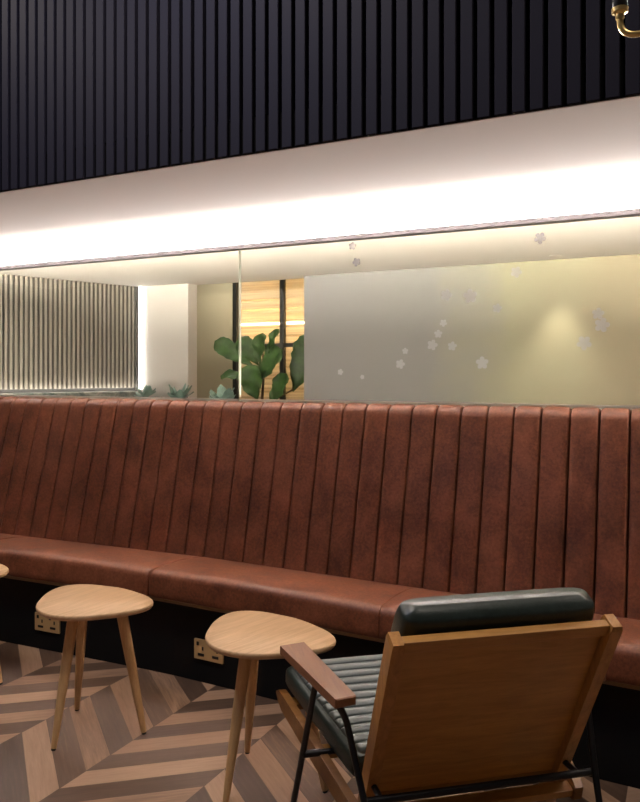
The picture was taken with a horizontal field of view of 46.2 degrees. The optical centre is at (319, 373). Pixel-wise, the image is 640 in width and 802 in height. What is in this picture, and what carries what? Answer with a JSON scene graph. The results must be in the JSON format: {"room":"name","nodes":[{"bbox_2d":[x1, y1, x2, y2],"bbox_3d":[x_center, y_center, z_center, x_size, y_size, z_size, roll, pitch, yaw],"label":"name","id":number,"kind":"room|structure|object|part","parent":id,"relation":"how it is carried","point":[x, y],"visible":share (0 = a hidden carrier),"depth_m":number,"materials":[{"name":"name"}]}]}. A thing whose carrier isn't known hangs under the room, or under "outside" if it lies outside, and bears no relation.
{"room":"cafe lounge","nodes":[
{"label":"cafe lounge","id":0,"kind":"room"},
{"bbox_2d":[0,274,134,391],"bbox_3d":[-2.062,0.335,5.756,0.082,2.126,1.458,0,0,44],"label":"wall","id":1,"kind":"structure","parent":0,"point":[56,334],"depth_m":5.79,"materials":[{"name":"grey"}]},
{"bbox_2d":[197,283,240,398],"bbox_3d":[-1.164,0.150,7.020,0.920,2.500,0.120,0,0,26],"label":"wall","id":2,"kind":"structure","parent":0,"point":[214,301],"depth_m":6.86,"materials":[{"name":"beige paint"}]},
{"bbox_2d":[233,278,303,399],"bbox_3d":[-0.100,0.150,6.427,1.506,2.500,0.050,0,0,26],"label":"window","id":3,"kind":"structure","parent":2,"relation":"in","point":[283,329],"depth_m":6.58,"materials":[{"name":"black"}]},
{"bbox_2d":[214,329,303,399],"bbox_3d":[-0.406,0.520,6.045,0.963,1.760,0.346,0,0,26],"label":"plant","id":4,"kind":"object","parent":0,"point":[252,376],"visible":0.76,"depth_m":6.00,"materials":[{"name":"green plant"}]},
{"bbox_3d":[-0.470,0.451,6.074,0.036,1.301,0.065,0,0,-19],"label":"stem","id":5,"kind":"part","parent":4,"relation":"part of","materials":[{"name":"brown plant"}]},
{"bbox_2d":[241,278,303,399],"bbox_3d":[0.151,0.150,6.974,2.300,2.500,0.078,0,0,26],"label":"blind","id":6,"kind":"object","parent":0,"point":[270,310],"depth_m":7.24,"materials":[{"name":"beige wood"}]},
{"bbox_2d":[241,322,303,325],"bbox_3d":[0.091,-0.480,6.909,2.130,0.023,0.096,0,0,26],"label":"lamp","id":7,"kind":"object","parent":6,"relation":"attached to","point":[303,322],"visible":0.02,"depth_m":7.12,"materials":[{"name":"white"}]},
{"bbox_2d":[0,0,639,191],"bbox_3d":[0.058,-1.365,2.378,8.000,1.268,0.078,0,0,26],"label":"wall","id":8,"kind":"structure","parent":0,"point":[78,75],"depth_m":2.48,"materials":[{"name":"black wood"}]},
{"bbox_2d":[1,52,638,191],"bbox_3d":[0.049,-0.791,2.358,8.000,0.119,0.004,0,0,26],"label":"trim","id":9,"kind":"structure","parent":8,"relation":"attached to","point":[622,55],"depth_m":2.25,"materials":[{"name":"black wood"}]},
{"bbox_2d":[0,95,639,286],"bbox_3d":[0.699,-0.790,3.678,8.000,0.120,2.935,0,0,26],"label":"ceiling","id":10,"kind":"structure","parent":0,"point":[588,154],"depth_m":3.15,"materials":[{"name":"white paint"}]},
{"bbox_2d":[0,201,639,270],"bbox_3d":[0.043,-0.701,3.817,6.500,0.058,0.060,0,0,26],"label":"linear light","id":11,"kind":"object","parent":10,"relation":"attached to","point":[626,209],"visible":1,"depth_m":3.74,"materials":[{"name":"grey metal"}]},
{"bbox_2d":[0,641,639,801],"bbox_3d":[-0.322,1.450,1.608,9.000,0.100,11.000,0,0,26],"label":"floor","id":12,"kind":"structure","parent":0,"point":[102,753],"depth_m":2.83,"materials":[{"name":"brown wood"}]},
{"bbox_2d":[0,564,8,684],"bbox_3d":[-1.663,1.143,3.394,0.501,0.518,0.384,0,0,32],"label":"side table","id":13,"kind":"object","parent":12,"relation":"on","point":[4,570],"visible":1,"depth_m":3.38,"materials":[{"name":"brown wood"}]},
{"bbox_2d":[0,389,138,396],"bbox_3d":[-2.014,0.764,5.710,0.090,1.272,1.438,0,0,44],"label":"upholstered back","id":14,"kind":"object","parent":12,"relation":"on","point":[99,393],"depth_m":5.84,"materials":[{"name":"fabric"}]},
{"bbox_3d":[-2.017,0.134,5.713,0.027,0.011,1.428,0,0,44],"label":"light strip","id":15,"kind":"part","parent":14,"relation":"part of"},
{"bbox_2d":[36,584,152,750],"bbox_3d":[-0.906,1.143,2.928,0.501,0.518,0.384,0,0,32],"label":"side table","id":16,"kind":"object","parent":12,"relation":"on","point":[76,604],"visible":1,"depth_m":2.91,"materials":[{"name":"brown wood"}]},
{"bbox_3d":[-0.963,1.148,2.836,0.043,0.492,0.126,0,0,32],"label":"leg","id":17,"kind":"part","parent":16,"relation":"part of","materials":[{"name":"brown wood"}]},
{"bbox_3d":[-0.983,1.148,3.077,0.042,0.492,0.126,0,0,-33],"label":"leg","id":18,"kind":"part","parent":16,"relation":"part of","materials":[{"name":"brown wood"}]},
{"bbox_3d":[-0.738,1.148,2.925,0.126,0.492,0.043,0,0,7],"label":"leg","id":19,"kind":"part","parent":16,"relation":"part of","materials":[{"name":"brown wood"}]},
{"bbox_2d":[134,385,162,397],"bbox_3d":[-1.364,0.742,5.824,0.300,1.316,0.300,0,0,26],"label":"leafy plant","id":20,"kind":"object","parent":12,"relation":"on","point":[147,391],"visible":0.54,"depth_m":5.80,"materials":[{"name":"green plant"}]},
{"bbox_2d":[167,383,193,397],"bbox_3d":[-1.059,0.734,5.629,0.300,1.331,0.300,0,0,26],"label":"leafy plant","id":21,"kind":"object","parent":12,"relation":"on","point":[182,393],"visible":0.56,"depth_m":5.60,"materials":[{"name":"green plant"}]},
{"bbox_2d":[209,384,235,398],"bbox_3d":[-0.709,0.737,5.479,0.300,1.326,0.300,0,0,26],"label":"leafy plant","id":22,"kind":"object","parent":12,"relation":"on","point":[222,393],"visible":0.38,"depth_m":5.45,"materials":[{"name":"green plant"}]},
{"bbox_2d":[205,611,335,801],"bbox_3d":[-0.199,1.143,2.560,0.501,0.518,0.384,0,0,42],"label":"side table","id":23,"kind":"object","parent":12,"relation":"on","point":[251,637],"visible":0.9,"depth_m":2.51,"materials":[{"name":"brown wood"}]},
{"bbox_3d":[-0.272,1.148,2.480,0.043,0.492,0.126,0,0,42],"label":"leg","id":24,"kind":"part","parent":23,"relation":"part of","materials":[{"name":"brown wood"}]},
{"bbox_3d":[-0.248,1.148,2.721,0.042,0.492,0.126,0,0,-23],"label":"leg","id":25,"kind":"part","parent":23,"relation":"part of","materials":[{"name":"brown wood"}]},
{"bbox_3d":[-0.034,1.148,2.527,0.126,0.492,0.043,0,0,17],"label":"leg","id":26,"kind":"part","parent":23,"relation":"part of","materials":[{"name":"brown wood"}]},
{"bbox_2d":[0,396,639,788],"bbox_3d":[-0.310,0.770,3.523,6.181,1.259,0.853,0,0,26],"label":"banquette","id":27,"kind":"object","parent":12,"relation":"on","point":[331,517],"visible":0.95,"depth_m":3.46,"materials":[{"name":"leather"}]},
{"bbox_2d":[0,533,27,539],"bbox_3d":[-2.442,0.960,4.421,1.527,0.132,0.458,0,0,24],"label":"seat cushion","id":28,"kind":"object","parent":27,"relation":"on","point":[2,535],"depth_m":4.29,"materials":[{"name":"leather"}]},
{"bbox_2d":[35,612,59,633],"bbox_3d":[-1.379,1.258,3.792,0.160,0.090,0.014,0,0,24],"label":"power socket","id":29,"kind":"object","parent":27,"relation":"attached to","point":[41,623],"visible":0.8,"depth_m":3.79,"materials":[{"name":"gold metal"}]},
{"bbox_2d":[0,537,198,595],"bbox_3d":[-1.220,0.960,3.878,1.156,0.132,0.502,0,0,26],"label":"seat cushion","id":30,"kind":"object","parent":27,"relation":"on","point":[129,563],"depth_m":3.73,"materials":[{"name":"leather"}]},
{"bbox_2d":[0,250,240,401],"bbox_3d":[-1.650,-0.260,4.650,2.726,0.822,0.022,0,0,26],"label":"glass panel","id":31,"kind":"object","parent":27,"relation":"on","point":[19,396],"visible":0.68,"depth_m":4.17,"materials":[{"name":"grey"}]},
{"bbox_3d":[-1.651,0.143,4.650,2.724,0.016,0.022,0,0,26],"label":"rail","id":32,"kind":"part","parent":31,"relation":"part of","materials":[{"name":"grey metal"}]},
{"bbox_2d":[194,638,223,663],"bbox_3d":[-0.502,1.248,3.380,0.160,0.090,0.014,0,0,28],"label":"power socket","id":33,"kind":"object","parent":27,"relation":"attached to","point":[202,651],"visible":0.65,"depth_m":3.38,"materials":[{"name":"gold metal"}]},
{"bbox_2d":[149,557,414,637],"bbox_3d":[-0.180,0.960,3.367,1.154,0.132,0.501,0,0,26],"label":"seat cushion","id":34,"kind":"object","parent":27,"relation":"on","point":[350,600],"depth_m":3.25,"materials":[{"name":"leather"}]},
{"bbox_3d":[-0.459,0.574,3.823,5.640,0.867,0.397,0,0,26],"label":"backrest","id":35,"kind":"part","parent":27,"relation":"part of","materials":[{"name":"leather"}]},
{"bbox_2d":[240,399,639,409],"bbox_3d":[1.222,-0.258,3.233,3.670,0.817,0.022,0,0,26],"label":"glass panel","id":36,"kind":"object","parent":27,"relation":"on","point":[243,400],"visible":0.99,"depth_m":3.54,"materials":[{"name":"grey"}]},
{"bbox_2d":[379,588,639,686],"bbox_3d":[0.839,0.960,2.814,1.162,0.132,0.504,0,0,26],"label":"seat cushion","id":37,"kind":"object","parent":27,"relation":"on","point":[623,670],"depth_m":2.86,"materials":[{"name":"leather"}]},
{"bbox_2d":[276,587,622,801],"bbox_3d":[0.371,0.973,2.118,0.930,0.861,0.757,0,0,-13],"label":"lounge chair","id":38,"kind":"object","parent":12,"relation":"on","point":[465,693],"visible":1,"depth_m":1.90,"materials":[{"name":"brown wood"}]},
{"bbox_3d":[-0.009,1.084,2.145,0.027,0.172,0.551,0,0,-26],"label":"seat rail","id":39,"kind":"part","parent":38,"relation":"part of","materials":[{"name":"brown wood"}]},
{"bbox_3d":[-0.009,0.802,2.013,0.074,0.042,0.355,0,0,-25],"label":"armrest","id":40,"kind":"part","parent":38,"relation":"part of","materials":[{"name":"brown wood"}]},
{"bbox_2d":[286,666,364,775],"bbox_3d":[0.336,1.005,2.272,0.822,0.179,0.426,0,0,-13],"label":"seat cushion","id":41,"kind":"object","parent":38,"relation":"on","point":[325,717],"depth_m":2.15,"materials":[{"name":"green leather"}]},
{"bbox_3d":[0.027,1.108,1.960,0.053,0.592,0.629,0,0,-28],"label":"leg frame","id":42,"kind":"part","parent":38,"relation":"part of","materials":[{"name":"black metal"}]},
{"bbox_3d":[0.143,0.926,1.881,0.033,0.656,0.363,0,0,-11],"label":"post","id":43,"kind":"part","parent":38,"relation":"part of","materials":[{"name":"brown wood"}]},
{"bbox_3d":[0.391,1.113,2.034,0.517,0.036,0.031,0,0,-13],"label":"rail","id":44,"kind":"part","parent":38,"relation":"part of","materials":[{"name":"brown wood"}]},
{"bbox_3d":[0.416,0.879,1.923,0.521,0.518,0.271,0,0,-13],"label":"panel","id":45,"kind":"part","parent":38,"relation":"part of","materials":[{"name":"brown wood"}]},
{"bbox_2d":[391,587,593,635],"bbox_3d":[0.409,0.812,1.957,0.517,0.539,0.324,0,0,-13],"label":"cushion","id":46,"kind":"object","parent":38,"relation":"on","point":[491,612],"depth_m":1.81,"materials":[{"name":"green leather"}]},
{"bbox_3d":[0.447,0.626,1.792,0.532,0.039,0.034,0,0,-13],"label":"rail","id":47,"kind":"part","parent":38,"relation":"part of","materials":[{"name":"brown wood"}]},
{"bbox_3d":[0.702,1.084,2.310,0.027,0.172,0.551,0,0,0],"label":"seat rail","id":48,"kind":"part","parent":38,"relation":"part of","materials":[{"name":"brown wood"}]},
{"bbox_3d":[0.681,0.926,2.005,0.033,0.656,0.363,0,0,-15],"label":"post","id":49,"kind":"part","parent":38,"relation":"part of","materials":[{"name":"brown wood"}]},
{"bbox_3d":[0.751,1.108,2.127,0.053,0.592,0.629,0,0,2],"label":"leg frame","id":50,"kind":"part","parent":38,"relation":"part of","materials":[{"name":"black metal"}]},
{"bbox_2d":[135,254,639,410],"bbox_3d":[2.148,0.300,4.532,8.583,2.200,0.120,0,0,26],"label":"wall","id":51,"kind":"structure","parent":0,"point":[558,331],"depth_m":5.06,"materials":[{"name":"paint"}]},
{"bbox_2d":[137,287,141,388],"bbox_3d":[-1.500,-0.300,6.243,0.033,0.850,0.030,0,0,26],"label":"light strip","id":52,"kind":"object","parent":51,"relation":"attached to","point":[139,289],"visible":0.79,"depth_m":6.23,"materials":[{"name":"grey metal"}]},
{"bbox_2d":[139,287,141,388],"bbox_3d":[-1.494,-0.300,6.240,0.020,0.850,0.018,0,0,26],"label":"diffuser","id":53,"kind":"object","parent":52,"relation":"attached to","point":[140,288],"depth_m":6.23,"materials":[{"name":"white plastic"}]},
{"bbox_3d":[-1.339,-2.050,-0.454,8.000,0.100,6.300,0,0,26],"label":"ceiling","id":54,"kind":"structure","parent":0,"visible":0},
{"bbox_2d":[611,0,639,37],"bbox_3d":[0.761,-1.325,1.409,0.432,1.351,0.110,0,0,26],"label":"pendant lamp","id":55,"kind":"object","parent":54,"relation":"hanging from","point":[619,9],"visible":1,"depth_m":1.48,"materials":[{"name":"gold metal"}]},
{"bbox_2d":[612,0,627,7],"bbox_3d":[0.596,-0.753,1.490,0.032,0.060,0.032,0,0,26],"label":"socket","id":56,"kind":"object","parent":55,"relation":"attached to","point":[615,3],"depth_m":1.48,"materials":[{"name":"black metal"}]},
{"bbox_3d":[0.748,-0.691,1.415,0.351,0.056,0.012,0,0,26],"label":"arm","id":57,"kind":"part","parent":55,"relation":"part of","materials":[{"name":"gold metal"}]}
]}

